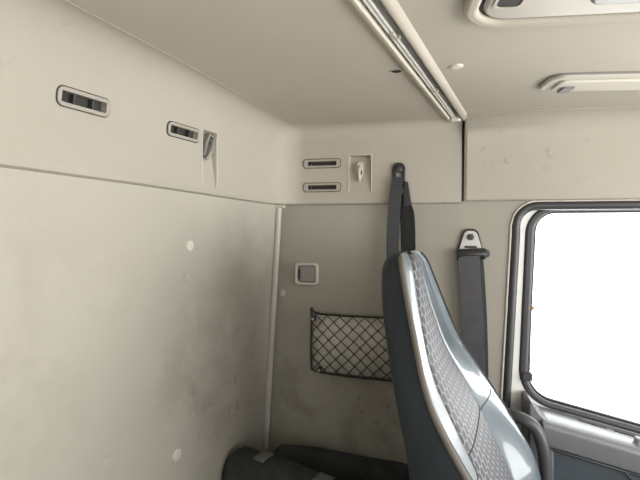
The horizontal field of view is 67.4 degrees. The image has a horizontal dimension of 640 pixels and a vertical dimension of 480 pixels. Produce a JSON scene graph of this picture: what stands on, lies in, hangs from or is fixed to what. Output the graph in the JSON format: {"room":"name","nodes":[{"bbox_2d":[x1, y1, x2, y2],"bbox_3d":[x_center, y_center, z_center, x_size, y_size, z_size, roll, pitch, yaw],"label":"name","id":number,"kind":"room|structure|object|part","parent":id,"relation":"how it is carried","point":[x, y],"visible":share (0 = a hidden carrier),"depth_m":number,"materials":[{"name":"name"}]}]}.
{"room":"vehicle interior","nodes":[
{"label":"vehicle interior","id":0,"kind":"room"},
{"bbox_2d":[0,167,275,479],"bbox_3d":[-0.627,0.644,0.170,0.138,1.503,2.580,1,2,23],"label":"wall","id":1,"kind":"structure","parent":0,"point":[106,348],"depth_m":0.78,"materials":[{"name":"beige plastic"}]},
{"bbox_2d":[56,85,109,117],"bbox_3d":[-0.332,-0.192,0.669,0.018,0.028,0.089,1,2,23],"label":"air vent","id":2,"kind":"object","parent":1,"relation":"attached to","point":[67,100],"visible":1,"depth_m":0.67,"materials":[{"name":"plastic"}]},
{"bbox_2d":[104,455,112,466],"bbox_3d":[-0.337,0.351,0.763,0.005,0.018,0.018,1,2,23],"label":"plug","id":3,"kind":"object","parent":1,"relation":"attached to","point":[108,460],"visible":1,"depth_m":0.76,"materials":[{"name":"beige plastic"}]},
{"bbox_2d":[173,448,180,460],"bbox_3d":[-0.274,0.412,0.921,0.006,0.023,0.023,1,2,23],"label":"plug","id":4,"kind":"object","parent":1,"relation":"attached to","point":[177,453],"visible":1,"depth_m":0.92,"materials":[{"name":"beige plastic"}]},
{"bbox_2d":[166,121,199,142],"bbox_3d":[-0.249,-0.194,0.867,0.018,0.026,0.091,1,2,23],"label":"air vent","id":5,"kind":"object","parent":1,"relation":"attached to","point":[172,131],"visible":1,"depth_m":0.87,"materials":[{"name":"plastic"}]},
{"bbox_2d":[183,273,189,281],"bbox_3d":[-0.254,0.072,0.910,0.005,0.017,0.017,1,2,23],"label":"plug","id":6,"kind":"object","parent":1,"relation":"attached to","point":[186,276],"visible":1,"depth_m":0.91,"materials":[{"name":"beige plastic"}]},
{"bbox_2d":[186,240,193,250],"bbox_3d":[-0.247,0.011,0.910,0.006,0.021,0.021,1,2,23],"label":"plug","id":7,"kind":"object","parent":1,"relation":"attached to","point":[189,245],"visible":1,"depth_m":0.91,"materials":[{"name":"beige plastic"}]},
{"bbox_2d":[202,134,217,187],"bbox_3d":[-0.218,-0.159,0.942,0.025,0.110,0.051,1,2,22],"label":"coat hook","id":8,"kind":"object","parent":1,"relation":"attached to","point":[208,145],"visible":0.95,"depth_m":0.94,"materials":[{"name":"beige plastic"}]},
{"bbox_2d":[0,0,462,204],"bbox_3d":[-0.512,-0.194,0.158,0.471,0.262,2.635,1,2,31],"label":"wall panel","id":9,"kind":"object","parent":1,"relation":"attached to","point":[45,45],"depth_m":0.80,"materials":[{"name":"beige plastic"}]},
{"bbox_2d":[66,0,639,124],"bbox_3d":[0.240,-0.300,-0.068,3.500,0.111,3.444,1,2,25],"label":"ceiling","id":10,"kind":"structure","parent":0,"point":[303,62],"depth_m":0.72,"materials":[{"name":"beige plastic"}]},
{"bbox_2d":[390,69,402,73],"bbox_3d":[0.126,-0.279,0.793,0.021,0.002,0.021,0,1,12],"label":"hole","id":11,"kind":"object","parent":10,"relation":"attached to","point":[393,71],"visible":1,"depth_m":0.79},
{"bbox_2d":[362,0,460,121],"bbox_3d":[-0.217,-0.280,-0.036,0.022,0.073,2.513,1,2,25],"label":"rail","id":12,"kind":"object","parent":10,"relation":"attached to","point":[376,7],"visible":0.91,"depth_m":0.71,"materials":[{"name":"metal"}]},
{"bbox_2d":[450,64,462,68],"bbox_3d":[0.219,-0.278,0.769,0.020,0.005,0.020,0,0,12],"label":"plug","id":13,"kind":"object","parent":10,"relation":"attached to","point":[454,66],"visible":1,"depth_m":0.76,"materials":[{"name":"beige plastic"}]},
{"bbox_2d":[464,0,639,27],"bbox_3d":[0.419,-0.269,0.307,0.560,0.018,0.560,0,0,7],"label":"roof hatch","id":14,"kind":"object","parent":10,"relation":"attached to","point":[484,13],"visible":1,"depth_m":0.57,"materials":[{"name":"grey plastic"}]},
{"bbox_3d":[0.419,-0.273,0.307,0.515,0.009,0.515,0,0,7],"label":"hatch panel","id":15,"kind":"part","parent":14,"relation":"part of","materials":[{"name":"grey plastic"}]},
{"bbox_3d":[0.394,-0.266,0.507,0.200,0.010,0.040,0,0,7],"label":"handle","id":16,"kind":"part","parent":14,"relation":"part of","materials":[{"name":"grey plastic"}]},
{"bbox_2d":[538,71,639,93],"bbox_3d":[0.565,-0.271,0.828,0.350,0.016,0.085,0,0,4],"label":"recessed light","id":17,"kind":"object","parent":10,"relation":"in","point":[621,80],"visible":1,"depth_m":0.81,"materials":[{"name":"beige plastic"}]},
{"bbox_2d":[557,86,574,93],"bbox_3d":[0.436,-0.266,0.851,0.020,0.004,0.030,0,0,5],"label":"switch","id":18,"kind":"object","parent":17,"relation":"attached to","point":[560,89],"depth_m":0.84,"materials":[{"name":"grey plastic"}]},
{"bbox_2d":[268,201,528,463],"bbox_3d":[0.659,0.523,1.118,2.070,1.700,0.035,0,1,12],"label":"wall","id":19,"kind":"structure","parent":0,"point":[347,243],"depth_m":1.22,"materials":[{"name":"beige plastic"}]},
{"bbox_2d":[262,205,284,451],"bbox_3d":[-0.126,0.328,1.240,0.080,0.835,0.019,1,1,20],"label":"strip","id":20,"kind":"object","parent":19,"relation":"attached to","point":[278,207],"visible":0.96,"depth_m":1.23,"materials":[{"name":"beige plastic"}]},
{"bbox_2d":[279,289,285,295],"bbox_3d":[-0.099,0.138,1.250,0.019,0.019,0.006,0,1,12],"label":"plug","id":21,"kind":"object","parent":19,"relation":"attached to","point":[282,292],"visible":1,"depth_m":1.25,"materials":[{"name":"grey plastic"}]},
{"bbox_2d":[294,262,318,284],"bbox_3d":[-0.035,0.087,1.232,0.063,0.058,0.010,0,1,12],"label":"rocker switch","id":22,"kind":"object","parent":19,"relation":"attached to","point":[305,273],"visible":1,"depth_m":1.23,"materials":[{"name":"beige plastic"}]},
{"bbox_2d":[298,265,314,281],"bbox_3d":[-0.034,0.087,1.234,0.048,0.044,0.006,0,1,12],"label":"switch plate","id":23,"kind":"object","parent":22,"relation":"attached to","point":[306,273],"depth_m":1.23,"materials":[{"name":"grey plastic"}]},
{"bbox_2d":[303,158,340,168],"bbox_3d":[0.006,-0.192,1.205,0.097,0.024,0.015,0,1,12],"label":"air vent","id":24,"kind":"object","parent":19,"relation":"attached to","point":[307,163],"visible":1,"depth_m":1.20,"materials":[{"name":"plastic"}]},
{"bbox_2d":[303,182,340,191],"bbox_3d":[0.006,-0.132,1.207,0.097,0.024,0.015,0,1,12],"label":"air vent","id":25,"kind":"object","parent":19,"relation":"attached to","point":[329,186],"visible":1,"depth_m":1.20,"materials":[{"name":"plastic"}]},
{"bbox_2d":[310,307,391,381],"bbox_3d":[0.119,0.261,1.198,0.296,0.180,0.021,0,1,12],"label":"net","id":26,"kind":"object","parent":19,"relation":"attached to","point":[344,344],"visible":0.64,"depth_m":1.20,"materials":[{"name":"black fabric"}]},
{"bbox_2d":[348,154,371,191],"bbox_3d":[0.099,-0.165,1.183,0.059,0.092,0.024,0,1,12],"label":"coat hook","id":27,"kind":"object","parent":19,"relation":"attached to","point":[360,168],"visible":1,"depth_m":1.18,"materials":[{"name":"beige plastic"}]},
{"bbox_2d":[386,162,415,257],"bbox_3d":[0.207,0.121,1.155,0.095,0.616,0.024,0,1,12],"label":"strap","id":28,"kind":"object","parent":19,"relation":"hanging from","point":[400,215],"visible":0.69,"depth_m":1.15,"materials":[{"name":"black fabric"}]},
{"bbox_2d":[461,121,463,201],"bbox_3d":[0.340,-0.188,1.146,0.010,0.192,0.008,0,1,12],"label":"trim","id":29,"kind":"structure","parent":19,"relation":"attached to","point":[462,184],"depth_m":1.14,"materials":[{"name":"black plastic"}]},
{"bbox_2d":[457,229,489,376],"bbox_3d":[0.369,0.383,1.138,0.088,0.818,0.042,0,1,12],"label":"belt","id":30,"kind":"object","parent":19,"relation":"attached to","point":[471,254],"visible":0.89,"depth_m":1.12,"materials":[{"name":"fabric"}]},
{"bbox_3d":[0.359,0.002,1.144,0.051,0.047,0.005,0,1,12],"label":"anchor plate","id":31,"kind":"part","parent":30,"relation":"part of","materials":[{"name":"metal"}]},
{"bbox_2d":[508,408,552,479],"bbox_3d":[0.441,0.548,1.087,0.063,0.342,0.155,-1,2,-34],"label":"handle","id":32,"kind":"object","parent":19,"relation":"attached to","point":[539,436],"visible":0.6,"depth_m":1.04,"materials":[{"name":"grey plastic"}]},
{"bbox_2d":[464,105,639,201],"bbox_3d":[0.994,-0.192,0.976,1.344,0.209,0.108,0,1,12],"label":"wall panel","id":33,"kind":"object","parent":19,"relation":"attached to","point":[578,153],"depth_m":1.08,"materials":[{"name":"beige plastic"}]},
{"bbox_2d":[500,200,639,479],"bbox_3d":[0.899,0.524,1.046,1.030,1.300,0.141,0,1,12],"label":"door","id":34,"kind":"structure","parent":19,"relation":"in","point":[580,448],"depth_m":1.08,"materials":[{"name":"white paint"}]},
{"bbox_2d":[519,209,639,433],"bbox_3d":[0.873,0.234,1.084,0.801,0.637,0.045,0,1,12],"label":"window","id":35,"kind":"structure","parent":34,"relation":"attached to","point":[526,376],"depth_m":1.14,"materials":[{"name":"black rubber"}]},
{"bbox_3d":[0.913,0.525,1.033,0.838,0.261,0.121,0,1,12],"label":"sill trim","id":36,"kind":"part","parent":34,"relation":"part of","materials":[{"name":"grey plastic"}]},
{"bbox_3d":[0.926,0.726,1.042,0.814,0.521,0.108,0,1,12],"label":"panel","id":37,"kind":"part","parent":34,"relation":"part of","materials":[{"name":"grey plastic"}]},
{"bbox_3d":[0.723,0.450,1.052,0.058,0.033,0.020,0,1,12],"label":"lock lever","id":38,"kind":"part","parent":34,"relation":"part of","materials":[{"name":"grey plastic"}]},
{"bbox_3d":[0.196,1.421,-0.007,2.800,0.040,2.900,0,1,12],"label":"floor","id":39,"kind":"structure","parent":0,"visible":0},
{"bbox_2d":[382,250,540,479],"bbox_3d":[0.454,0.703,0.779,0.687,1.357,0.478,1,2,22],"label":"seat","id":40,"kind":"object","parent":39,"relation":"on","point":[455,424],"visible":1,"depth_m":0.78,"materials":[{"name":"fabric"}]},
{"bbox_3d":[0.256,0.411,0.852,0.260,0.777,0.470,1,2,22],"label":"backrest","id":41,"kind":"part","parent":40,"relation":"part of","materials":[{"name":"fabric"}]},
{"bbox_3d":[0.258,0.412,0.852,0.210,0.774,0.229,1,2,22],"label":"panel","id":42,"kind":"part","parent":40,"relation":"part of","materials":[{"name":"grey leather"}]},
{"bbox_3d":[-0.366,1.097,0.382,0.663,0.588,1.862,0,1,12],"label":"bunk","id":43,"kind":"object","parent":39,"relation":"on","visible":0},
{"bbox_2d":[222,446,334,479],"bbox_3d":[-0.053,0.625,1.012,0.362,0.309,0.101,1,2,33],"label":"cushion","id":44,"kind":"object","parent":43,"relation":"on","point":[246,463],"visible":1,"depth_m":1.02,"materials":[{"name":"black fabric"}]},
{"bbox_2d":[273,444,409,479],"bbox_3d":[0.069,0.649,1.165,0.402,0.266,0.106,0,1,12],"label":"cushion","id":45,"kind":"object","parent":43,"relation":"on","point":[340,465],"visible":0.76,"depth_m":1.14,"materials":[{"name":"black fabric"}]}
]}

